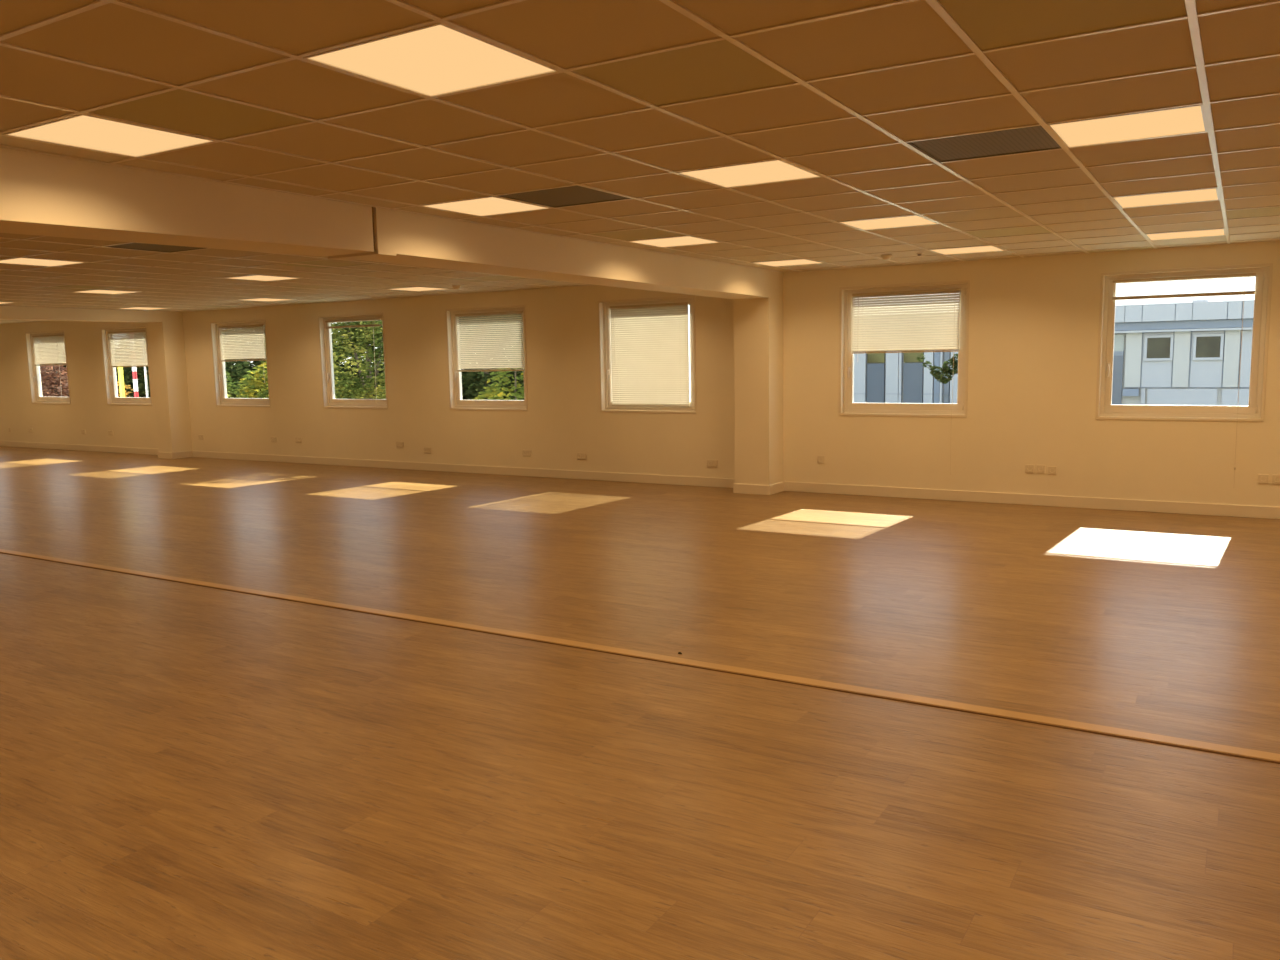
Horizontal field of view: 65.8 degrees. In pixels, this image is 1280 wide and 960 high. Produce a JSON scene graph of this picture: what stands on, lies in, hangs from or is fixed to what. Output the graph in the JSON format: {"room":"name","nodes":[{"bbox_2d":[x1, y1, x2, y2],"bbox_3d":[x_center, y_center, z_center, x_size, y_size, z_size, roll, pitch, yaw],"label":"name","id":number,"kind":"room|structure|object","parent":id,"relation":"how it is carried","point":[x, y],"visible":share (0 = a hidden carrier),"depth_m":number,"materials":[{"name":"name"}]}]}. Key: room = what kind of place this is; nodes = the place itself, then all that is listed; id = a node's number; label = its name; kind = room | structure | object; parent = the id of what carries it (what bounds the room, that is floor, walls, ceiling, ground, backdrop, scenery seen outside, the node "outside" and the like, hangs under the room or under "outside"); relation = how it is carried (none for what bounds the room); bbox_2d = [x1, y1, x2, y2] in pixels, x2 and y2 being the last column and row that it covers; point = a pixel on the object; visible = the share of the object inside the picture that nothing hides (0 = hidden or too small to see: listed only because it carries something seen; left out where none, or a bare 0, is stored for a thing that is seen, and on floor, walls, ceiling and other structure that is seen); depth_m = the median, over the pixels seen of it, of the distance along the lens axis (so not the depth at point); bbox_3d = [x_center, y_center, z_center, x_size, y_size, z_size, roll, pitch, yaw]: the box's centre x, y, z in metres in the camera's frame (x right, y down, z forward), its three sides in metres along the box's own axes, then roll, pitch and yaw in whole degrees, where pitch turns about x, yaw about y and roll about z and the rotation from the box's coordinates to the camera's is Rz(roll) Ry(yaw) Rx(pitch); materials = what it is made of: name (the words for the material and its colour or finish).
{"room":"empty office","nodes":[
{"label":"empty office","id":0,"kind":"room"},
{"bbox_2d":[0,446,1279,959],"bbox_3d":[-7.109,0.761,8.435,34.200,0.120,14.947,3,8,31],"label":"floor","id":1,"kind":"structure","parent":0,"point":[188,771],"depth_m":4.36,"materials":[{"name":"brown wood"}]},
{"bbox_2d":[149,312,192,452],"bbox_3d":[-8.258,-1.760,17.389,0.400,2.744,0.392,3,8,31],"label":"pillar","id":2,"kind":"structure","parent":1,"relation":"on","point":[167,344],"depth_m":17.27,"materials":[{"name":"paint"}]},
{"bbox_2d":[0,549,1279,763],"bbox_3d":[-6.567,0.579,9.315,33.600,0.007,0.094,3,8,31],"label":"trim","id":3,"kind":"structure","parent":1,"relation":"on","point":[1006,714],"depth_m":4.98,"materials":[{"name":"brown wood"}]},
{"bbox_2d":[734,271,782,484],"bbox_3d":[1.387,-1.222,11.545,0.440,2.744,0.412,3,8,31],"label":"pillar","id":4,"kind":"structure","parent":1,"relation":"on","point":[758,322],"depth_m":11.40,"materials":[{"name":"paint"}]},
{"bbox_2d":[0,0,1279,323],"bbox_3d":[-7.079,-1.854,8.243,33.600,0.016,14.647,3,8,31],"label":"ceiling","id":5,"kind":"structure","parent":0,"point":[564,33],"depth_m":3.92,"materials":[{"name":"tile"}]},
{"bbox_2d":[0,306,161,321],"bbox_3d":[-12.078,-2.069,11.047,0.400,0.444,14.262,3,8,31],"label":"beam","id":6,"kind":"structure","parent":5,"relation":"attached to","point":[6,313],"depth_m":15.77,"materials":[{"name":"paint"}]},
{"bbox_2d":[0,147,373,256],"bbox_3d":[-3.975,-1.102,2.680,0.450,0.624,8.268,3,8,31],"label":"beam","id":7,"kind":"structure","parent":5,"relation":"attached to","point":[41,194],"depth_m":4.93,"materials":[{"name":"paint"}]},
{"bbox_2d":[372,207,374,250],"bbox_3d":[-1.829,-1.651,6.192,0.415,0.449,0.070,3,8,31],"label":"joint","id":8,"kind":"object","parent":7,"relation":"attached to","point":[372,207],"visible":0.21,"depth_m":6.11,"materials":[{"name":"brown"}]},
{"bbox_2d":[452,285,460,289],"bbox_3d":[-2.303,-2.416,12.415,0.110,0.049,0.110,3,8,31],"label":"smoke detector","id":9,"kind":"object","parent":5,"relation":"attached to","point":[456,287],"visible":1,"depth_m":12.38,"materials":[{"name":"white plastic"}]},
{"bbox_2d":[422,196,550,216],"bbox_3d":[-0.954,-1.707,6.153,0.576,0.021,0.576,3,8,31],"label":"recessed light","id":10,"kind":"object","parent":5,"relation":"in","point":[486,206],"visible":0.74,"depth_m":6.16,"materials":[{"name":"paint"}]},
{"bbox_2d":[359,207,769,298],"bbox_3d":[-0.274,-1.976,8.719,0.450,0.496,5.940,3,8,31],"label":"beam","id":11,"kind":"structure","parent":5,"relation":"attached to","point":[416,239],"depth_m":7.67,"materials":[{"name":"paint"}]},
{"bbox_2d":[328,250,395,260],"bbox_3d":[-1.770,-1.427,6.295,0.451,0.022,0.155,3,8,31],"label":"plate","id":12,"kind":"object","parent":11,"relation":"attached to","point":[378,253],"visible":0.93,"depth_m":6.24,"materials":[{"name":"paint"}]},
{"bbox_2d":[0,0,1279,323],"bbox_3d":[-7.079,-1.843,8.245,33.600,0.006,14.647,3,8,31],"label":"grid","id":13,"kind":"object","parent":5,"relation":"attached to","point":[1192,15],"visible":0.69,"depth_m":4.51,"materials":[{"name":"paint"}]},
{"bbox_2d":[0,258,86,266],"bbox_3d":[-5.385,-1.954,8.833,0.576,0.021,0.576,3,8,31],"label":"ceiling light","id":14,"kind":"object","parent":13,"relation":"attached to","point":[22,261],"visible":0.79,"depth_m":8.86,"materials":[{"name":"paint"}]},
{"bbox_2d":[76,290,135,293],"bbox_3d":[-6.704,-2.369,12.417,0.576,0.021,0.576,3,8,31],"label":"ceiling light","id":15,"kind":"object","parent":13,"relation":"attached to","point":[87,291],"visible":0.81,"depth_m":12.43,"materials":[{"name":"paint"}]},
{"bbox_2d":[2,114,216,157],"bbox_3d":[-2.199,-1.434,4.120,0.576,0.021,0.576,3,8,31],"label":"ceiling light","id":16,"kind":"object","parent":13,"relation":"attached to","point":[79,131],"visible":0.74,"depth_m":4.11,"materials":[{"name":"paint"}]},
{"bbox_2d":[117,307,169,309],"bbox_3d":[-8.024,-2.784,16.001,0.576,0.021,0.576,3,8,31],"label":"ceiling light","id":17,"kind":"object","parent":13,"relation":"attached to","point":[140,308],"visible":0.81,"depth_m":16.05,"materials":[{"name":"paint"}]},
{"bbox_2d":[105,243,204,252],"bbox_3d":[-3.847,-1.869,7.902,0.576,0.018,0.576,3,8,31],"label":"ceiling vent","id":18,"kind":"object","parent":13,"relation":"attached to","point":[136,246],"visible":0.5,"depth_m":7.96,"materials":[{"name":"black metal"}]},
{"bbox_2d":[227,275,299,280],"bbox_3d":[-4.140,-2.226,10.866,0.576,0.021,0.576,3,8,31],"label":"ceiling light","id":19,"kind":"object","parent":13,"relation":"attached to","point":[253,277],"visible":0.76,"depth_m":10.89,"materials":[{"name":"paint"}]},
{"bbox_2d":[242,298,290,301],"bbox_3d":[-5.459,-2.642,14.451,0.576,0.021,0.576,3,8,31],"label":"ceiling light","id":20,"kind":"object","parent":13,"relation":"attached to","point":[256,299],"visible":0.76,"depth_m":14.47,"materials":[{"name":"paint"}]},
{"bbox_2d":[245,298,288,300],"bbox_3d":[-5.459,-2.643,14.450,0.558,0.017,0.558,3,8,31],"label":"diffuser","id":21,"kind":"object","parent":20,"relation":"attached to","point":[257,299],"depth_m":14.47,"materials":[{"name":"white plastic"}]},
{"bbox_2d":[390,287,444,290],"bbox_3d":[-2.895,-2.499,12.900,0.576,0.021,0.576,3,8,31],"label":"ceiling light","id":22,"kind":"object","parent":13,"relation":"attached to","point":[408,288],"visible":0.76,"depth_m":12.94,"materials":[{"name":"paint"}]},
{"bbox_2d":[303,23,559,97],"bbox_3d":[-0.661,-1.349,3.189,0.576,0.021,0.576,3,8,31],"label":"ceiling light","id":23,"kind":"object","parent":13,"relation":"attached to","point":[438,59],"visible":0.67,"depth_m":3.17,"materials":[{"name":"paint"}]},
{"bbox_2d":[499,185,630,207],"bbox_3d":[-0.441,-1.680,5.843,0.576,0.018,0.576,3,8,31],"label":"ceiling vent","id":24,"kind":"object","parent":13,"relation":"attached to","point":[571,195],"visible":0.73,"depth_m":5.86,"materials":[{"name":"black metal"}]},
{"bbox_2d":[627,236,721,247],"bbox_3d":[0.291,-1.980,8.187,0.576,0.021,0.576,3,8,31],"label":"ceiling light","id":25,"kind":"object","parent":13,"relation":"attached to","point":[683,240],"visible":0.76,"depth_m":8.21,"materials":[{"name":"paint"}]},
{"bbox_2d":[677,159,821,187],"bbox_3d":[0.584,-1.621,5.223,0.576,0.021,0.576,3,8,31],"label":"ceiling light","id":26,"kind":"object","parent":13,"relation":"attached to","point":[771,171],"visible":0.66,"depth_m":5.22,"materials":[{"name":"paint"}]},
{"bbox_2d":[754,259,821,266],"bbox_3d":[1.536,-2.252,10.220,0.576,0.021,0.576,3,8,31],"label":"ceiling light","id":27,"kind":"object","parent":13,"relation":"attached to","point":[796,261],"visible":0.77,"depth_m":10.24,"materials":[{"name":"paint"}]},
{"bbox_2d":[838,215,937,229],"bbox_3d":[1.829,-1.894,7.256,0.576,0.021,0.576,3,8,31],"label":"ceiling light","id":28,"kind":"object","parent":13,"relation":"attached to","point":[914,220],"visible":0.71,"depth_m":7.26,"materials":[{"name":"paint"}]},
{"bbox_2d":[929,245,1004,254],"bbox_3d":[3.074,-2.167,9.290,0.576,0.021,0.576,3,8,31],"label":"ceiling light","id":29,"kind":"object","parent":13,"relation":"attached to","point":[977,249],"visible":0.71,"depth_m":9.30,"materials":[{"name":"paint"}]},
{"bbox_2d":[908,125,1060,162],"bbox_3d":[1.610,-1.566,4.602,0.576,0.018,0.576,3,8,31],"label":"ceiling vent","id":30,"kind":"object","parent":13,"relation":"attached to","point":[1034,138],"visible":0.71,"depth_m":4.60,"materials":[{"name":"black metal"}]},
{"bbox_2d":[1047,104,1207,147],"bbox_3d":[2.123,-1.536,4.292,0.576,0.021,0.576,3,8,31],"label":"ceiling light","id":31,"kind":"object","parent":13,"relation":"attached to","point":[1189,119],"visible":0.79,"depth_m":4.28,"materials":[{"name":"paint"}]},
{"bbox_2d":[1112,188,1219,207],"bbox_3d":[3.368,-1.808,6.326,0.576,0.021,0.576,3,8,31],"label":"ceiling light","id":32,"kind":"object","parent":13,"relation":"attached to","point":[1211,194],"visible":0.77,"depth_m":6.33,"materials":[{"name":"paint"}]},
{"bbox_2d":[1145,228,1225,240],"bbox_3d":[4.613,-2.081,8.360,0.576,0.021,0.576,3,8,31],"label":"ceiling light","id":33,"kind":"object","parent":13,"relation":"attached to","point":[1212,232],"visible":0.79,"depth_m":8.38,"materials":[{"name":"paint"}]},
{"bbox_2d":[881,254,891,259],"bbox_3d":[2.392,-2.158,9.600,0.110,0.049,0.110,3,8,31],"label":"smoke detector","id":34,"kind":"object","parent":5,"relation":"attached to","point":[888,256],"visible":1,"depth_m":9.57,"materials":[{"name":"white plastic"}]},
{"bbox_2d":[0,241,1279,506],"bbox_3d":[-3.206,-1.539,14.677,34.200,3.020,0.203,3,8,31],"label":"wall","id":35,"kind":"structure","parent":0,"point":[1034,321],"depth_m":11.95,"materials":[{"name":"paint"}]},
{"bbox_2d":[25,330,70,404],"bbox_3d":[-11.749,-2.250,19.837,1.431,1.446,0.261,3,8,31],"label":"window","id":36,"kind":"structure","parent":35,"relation":"in","point":[51,400],"depth_m":20.03,"materials":[{"name":"white paint"}]},
{"bbox_2d":[32,334,65,394],"bbox_3d":[-11.755,-2.200,19.758,1.190,1.371,0.047,3,8,31],"label":"blind","id":37,"kind":"object","parent":36,"relation":"attached to","point":[50,360],"visible":1,"depth_m":19.73,"materials":[{"name":"white fabric"}]},
{"bbox_2d":[101,326,151,405],"bbox_3d":[-9.467,-2.123,18.456,1.431,1.446,0.261,3,8,31],"label":"window","id":38,"kind":"structure","parent":35,"relation":"in","point":[141,401],"depth_m":18.62,"materials":[{"name":"white paint"}]},
{"bbox_2d":[108,330,147,388],"bbox_3d":[-9.472,-2.222,18.357,1.210,1.071,0.047,3,8,31],"label":"blind","id":39,"kind":"object","parent":38,"relation":"attached to","point":[135,359],"visible":1,"depth_m":18.34,"materials":[{"name":"white fabric"}]},
{"bbox_2d":[210,319,270,406],"bbox_3d":[-6.672,-1.968,16.766,1.431,1.446,0.261,3,8,31],"label":"window","id":40,"kind":"structure","parent":35,"relation":"in","point":[225,402],"depth_m":16.94,"materials":[{"name":"white paint"}]},
{"bbox_2d":[218,324,266,382],"bbox_3d":[-6.699,-2.117,16.674,1.170,0.971,0.047,3,8,31],"label":"blind","id":41,"kind":"object","parent":40,"relation":"attached to","point":[251,356],"visible":1,"depth_m":16.64,"materials":[{"name":"white fabric"}]},
{"bbox_2d":[271,437,276,441],"bbox_3d":[-6.081,-0.672,16.426,0.148,0.086,0.014,3,8,31],"label":"wall socket","id":42,"kind":"object","parent":35,"relation":"attached to","point":[273,439],"visible":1,"depth_m":16.42,"materials":[{"name":"plastic"}]},
{"bbox_2d":[295,437,301,442],"bbox_3d":[-5.560,-0.653,16.109,0.148,0.086,0.014,3,8,31],"label":"wall socket","id":43,"kind":"object","parent":35,"relation":"attached to","point":[297,439],"visible":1,"depth_m":16.10,"materials":[{"name":"plastic"}]},
{"bbox_2d":[318,312,387,408],"bbox_3d":[-4.373,-1.840,15.376,1.431,1.446,0.261,3,8,31],"label":"window","id":44,"kind":"structure","parent":35,"relation":"in","point":[360,403],"depth_m":15.54,"materials":[{"name":"white paint"}]},
{"bbox_2d":[325,318,381,402],"bbox_3d":[-4.423,-1.822,15.319,1.200,1.311,0.045,3,8,31],"label":"blind","id":45,"kind":"object","parent":44,"relation":"attached to","point":[374,324],"visible":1,"depth_m":15.19,"materials":[{"name":"white fabric"}]},
{"bbox_2d":[396,442,403,446],"bbox_3d":[-3.628,-0.536,14.942,0.148,0.086,0.014,3,8,31],"label":"wall socket","id":46,"kind":"object","parent":35,"relation":"attached to","point":[398,444],"visible":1,"depth_m":14.94,"materials":[{"name":"plastic"}]},
{"bbox_2d":[424,447,431,452],"bbox_3d":[-3.148,-0.440,14.661,0.148,0.086,0.014,3,8,31],"label":"wall socket","id":47,"kind":"object","parent":35,"relation":"attached to","point":[426,449],"visible":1,"depth_m":14.65,"materials":[{"name":"plastic"}]},
{"bbox_2d":[445,305,527,410],"bbox_3d":[-2.099,-1.713,14.001,1.431,1.446,0.261,3,8,31],"label":"window","id":48,"kind":"structure","parent":35,"relation":"in","point":[516,405],"depth_m":14.09,"materials":[{"name":"white paint"}]},
{"bbox_2d":[455,311,524,371],"bbox_3d":[-2.122,-1.938,13.898,1.200,0.819,0.043,3,8,31],"label":"blind","id":49,"kind":"object","parent":48,"relation":"attached to","point":[503,346],"visible":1,"depth_m":13.89,"materials":[{"name":"white fabric"}]},
{"bbox_2d":[522,450,530,455],"bbox_3d":[-1.567,-0.371,13.703,0.148,0.086,0.014,3,8,31],"label":"wall socket","id":50,"kind":"object","parent":35,"relation":"attached to","point":[525,452],"visible":1,"depth_m":13.70,"materials":[{"name":"plastic"}]},
{"bbox_2d":[577,453,585,459],"bbox_3d":[-0.781,-0.318,13.228,0.148,0.086,0.014,3,8,31],"label":"wall socket","id":51,"kind":"object","parent":35,"relation":"attached to","point":[579,455],"visible":1,"depth_m":13.22,"materials":[{"name":"plastic"}]},
{"bbox_2d":[0,441,1279,518],"bbox_3d":[-3.345,-0.179,14.573,33.600,0.112,0.427,3,8,31],"label":"baseboard","id":52,"kind":"structure","parent":35,"relation":"attached to","point":[937,494],"depth_m":11.62,"materials":[{"name":"white paint"}]},
{"bbox_2d":[597,295,695,413],"bbox_3d":[0.140,-1.589,12.647,1.431,1.446,0.261,3,8,31],"label":"window","id":53,"kind":"structure","parent":35,"relation":"in","point":[691,298],"depth_m":12.67,"materials":[{"name":"white paint"}]},
{"bbox_2d":[610,302,689,406],"bbox_3d":[0.112,-1.582,12.575,1.150,1.286,0.045,3,8,31],"label":"blind","id":54,"kind":"object","parent":53,"relation":"attached to","point":[650,342],"visible":1,"depth_m":12.57,"materials":[{"name":"white fabric"}]},
{"bbox_2d":[707,460,717,466],"bbox_3d":[0.895,-0.205,12.218,0.148,0.086,0.014,3,8,31],"label":"wall socket","id":55,"kind":"object","parent":35,"relation":"attached to","point":[710,463],"visible":1,"depth_m":12.21,"materials":[{"name":"plastic"}]},
{"bbox_2d":[817,456,823,462],"bbox_3d":[2.098,-0.237,11.477,0.084,0.086,0.014,3,8,31],"label":"wall socket","id":56,"kind":"object","parent":35,"relation":"attached to","point":[820,459],"visible":1,"depth_m":11.47,"materials":[{"name":"plastic"}]},
{"bbox_2d":[839,280,969,417],"bbox_3d":[2.935,-1.433,10.957,1.431,1.446,0.261,3,8,31],"label":"window","id":57,"kind":"structure","parent":35,"relation":"in","point":[851,408],"depth_m":10.93,"materials":[{"name":"white paint"}]},
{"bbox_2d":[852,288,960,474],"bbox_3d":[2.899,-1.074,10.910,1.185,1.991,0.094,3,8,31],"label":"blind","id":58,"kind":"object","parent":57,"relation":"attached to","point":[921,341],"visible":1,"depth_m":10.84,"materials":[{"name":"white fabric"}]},
{"bbox_2d":[1025,464,1033,472],"bbox_3d":[4.056,-0.118,10.294,0.084,0.086,0.014,3,8,31],"label":"wall socket","id":59,"kind":"object","parent":35,"relation":"attached to","point":[1029,468],"visible":1,"depth_m":10.29,"materials":[{"name":"plastic"}]},
{"bbox_2d":[1037,465,1044,472],"bbox_3d":[4.150,-0.113,10.237,0.084,0.086,0.014,3,8,31],"label":"wall socket","id":60,"kind":"object","parent":35,"relation":"attached to","point":[1040,468],"visible":1,"depth_m":10.23,"materials":[{"name":"plastic"}]},
{"bbox_2d":[1048,466,1056,474],"bbox_3d":[4.244,-0.098,10.182,0.084,0.086,0.014,3,8,31],"label":"wall socket","id":61,"kind":"object","parent":35,"relation":"attached to","point":[1052,470],"visible":1,"depth_m":10.18,"materials":[{"name":"plastic"}]},
{"bbox_2d":[1095,263,1272,421],"bbox_3d":[5.230,-1.305,9.569,1.431,1.446,0.261,3,8,31],"label":"window","id":62,"kind":"structure","parent":35,"relation":"in","point":[1262,304],"depth_m":9.48,"materials":[{"name":"white paint"}]},
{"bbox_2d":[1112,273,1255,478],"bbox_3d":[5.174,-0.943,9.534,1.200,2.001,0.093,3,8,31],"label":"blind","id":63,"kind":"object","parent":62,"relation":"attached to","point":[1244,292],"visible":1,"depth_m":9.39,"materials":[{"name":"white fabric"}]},
{"bbox_2d":[1258,474,1268,483],"bbox_3d":[5.817,-0.010,9.231,0.084,0.086,0.014,3,8,31],"label":"wall socket","id":64,"kind":"object","parent":35,"relation":"attached to","point":[1262,478],"visible":1,"depth_m":9.23,"materials":[{"name":"plastic"}]},
{"bbox_2d":[1260,476,1266,481],"bbox_3d":[5.814,-0.009,9.226,0.054,0.054,0.004,3,8,31],"label":"outlet","id":65,"kind":"object","parent":64,"relation":"attached to","point":[1262,478],"depth_m":9.23,"materials":[{"name":"plastic"}]},
{"bbox_2d":[1272,475,1279,483],"bbox_3d":[5.911,-0.005,9.174,0.084,0.086,0.014,3,8,31],"label":"wall socket","id":66,"kind":"object","parent":35,"relation":"attached to","point":[1275,478],"visible":1,"depth_m":9.18,"materials":[{"name":"plastic"}]},
{"label":"outside","id":67,"kind":"structure","parent":0,"visible":0},
{"bbox_3d":[9.360,-4.945,82.737,190.000,0.300,128.950,3,8,31],"label":"ground","id":68,"kind":"structure","parent":67,"visible":0},
{"bbox_2d":[38,338,68,396],"bbox_3d":[-19.634,-1.994,33.486,4.852,6.915,2.682,2,8,24],"label":"tree","id":69,"kind":"object","parent":68,"relation":"on","point":[54,380],"visible":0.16,"depth_m":32.35,"materials":[{"name":"red plant"}]},
{"bbox_2d":[41,337,128,395],"bbox_3d":[-27.000,-3.760,47.905,6.511,7.183,3.254,3,8,31],"label":"tree","id":70,"kind":"object","parent":68,"relation":"on","point":[54,337],"visible":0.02,"depth_m":46.87,"materials":[{"name":"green plant"}]},
{"bbox_2d":[118,363,124,396],"bbox_3d":[-10.457,0.263,20.304,0.140,5.300,0.100,3,8,31],"label":"marker post","id":71,"kind":"object","parent":68,"relation":"on","point":[120,369],"visible":0.03,"depth_m":20.00,"materials":[{"name":"metal"}]},
{"bbox_2d":[117,381,132,396],"bbox_3d":[-13.392,-0.091,25.412,1.412,4.869,0.837,3,8,31],"label":"bush","id":72,"kind":"object","parent":68,"relation":"on","point":[125,386],"visible":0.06,"depth_m":25.01,"materials":[{"name":"orange plant"}]},
{"bbox_2d":[116,333,149,396],"bbox_3d":[-21.347,-3.464,44.437,6.431,7.231,3.362,4,9,38],"label":"tree","id":73,"kind":"object","parent":68,"relation":"on","point":[135,333],"visible":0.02,"depth_m":43.91,"materials":[{"name":"green plant"}]},
{"bbox_2d":[131,342,138,396],"bbox_3d":[-13.714,-0.960,27.149,0.108,6.180,0.108,3,8,31],"label":"striped pole","id":74,"kind":"object","parent":68,"relation":"on","point":[134,371],"visible":0.21,"depth_m":26.90,"materials":[{"name":"metal"}]},
{"bbox_2d":[143,355,148,396],"bbox_3d":[-13.285,-0.847,26.902,0.200,6.000,0.195,3,8,31],"label":"lamp pole","id":75,"kind":"object","parent":68,"relation":"on","point":[145,370],"visible":0.08,"depth_m":26.66,"materials":[{"name":"metal"}]},
{"bbox_2d":[123,334,249,397],"bbox_3d":[-16.519,-2.456,36.216,6.543,7.052,3.262,3,8,31],"label":"leafy tree","id":76,"kind":"object","parent":68,"relation":"on","point":[229,367],"visible":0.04,"depth_m":35.62,"materials":[{"name":"green plant"}]},
{"bbox_2d":[226,371,239,397],"bbox_3d":[-11.446,-0.504,26.551,2.581,5.346,1.928,3,8,31],"label":"leafy tree","id":77,"kind":"object","parent":68,"relation":"on","point":[229,388],"visible":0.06,"depth_m":26.52,"materials":[{"name":"green plant"}]},
{"bbox_2d":[229,327,268,397],"bbox_3d":[-15.490,-3.276,41.497,6.471,7.358,3.316,3,8,31],"label":"tree","id":78,"kind":"object","parent":68,"relation":"on","point":[256,363],"visible":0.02,"depth_m":40.28,"materials":[{"name":"green plant"}]},
{"bbox_2d":[234,342,336,397],"bbox_3d":[-10.505,-1.357,29.458,3.933,6.294,2.188,3,8,31],"label":"leafy tree","id":79,"kind":"object","parent":68,"relation":"on","point":[257,384],"visible":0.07,"depth_m":29.18,"materials":[{"name":"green plant"}]},
{"bbox_2d":[331,320,385,398],"bbox_3d":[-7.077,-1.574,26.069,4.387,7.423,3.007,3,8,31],"label":"leafy tree","id":80,"kind":"object","parent":68,"relation":"on","point":[369,389],"visible":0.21,"depth_m":25.05,"materials":[{"name":"green plant"}]},
{"bbox_2d":[459,314,523,399],"bbox_3d":[-3.601,-1.552,23.702,3.488,7.829,3.084,2,8,23],"label":"leafy tree","id":81,"kind":"object","parent":68,"relation":"on","point":[471,388],"visible":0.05,"depth_m":22.70,"materials":[{"name":"green plant"}]},
{"bbox_2d":[461,322,523,398],"bbox_3d":[-4.409,-2.565,34.163,6.516,7.326,3.367,3,8,31],"label":"tree","id":82,"kind":"object","parent":68,"relation":"on","point":[483,322],"visible":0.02,"depth_m":33.53,"materials":[{"name":"green plant"}]},
{"bbox_2d":[473,342,523,399],"bbox_3d":[-2.593,0.069,19.373,2.068,5.625,1.177,3,8,31],"label":"maple tree","id":83,"kind":"object","parent":68,"relation":"on","point":[493,387],"visible":0.39,"depth_m":18.89,"materials":[{"name":"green plant"}]},
{"bbox_2d":[916,354,957,383],"bbox_3d":[4.505,0.690,15.038,0.731,5.186,0.319,3,8,31],"label":"tree","id":84,"kind":"object","parent":68,"relation":"on","point":[944,369],"visible":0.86,"depth_m":14.68,"materials":[{"name":"green plant"}]},
{"bbox_2d":[854,299,1253,405],"bbox_3d":[21.834,-4.037,43.182,29.700,7.073,9.250,3,8,31],"label":"office building","id":85,"kind":"structure","parent":68,"relation":"on","point":[1189,353],"depth_m":38.86,"materials":[{"name":"grey metal"}]},
{"bbox_2d":[1114,334,1123,350],"bbox_3d":[19.022,-5.508,39.767,0.784,0.660,0.140,3,8,31],"label":"window","id":86,"kind":"structure","parent":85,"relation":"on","point":[1118,338],"depth_m":39.59,"materials":[{"name":"grey glass"}]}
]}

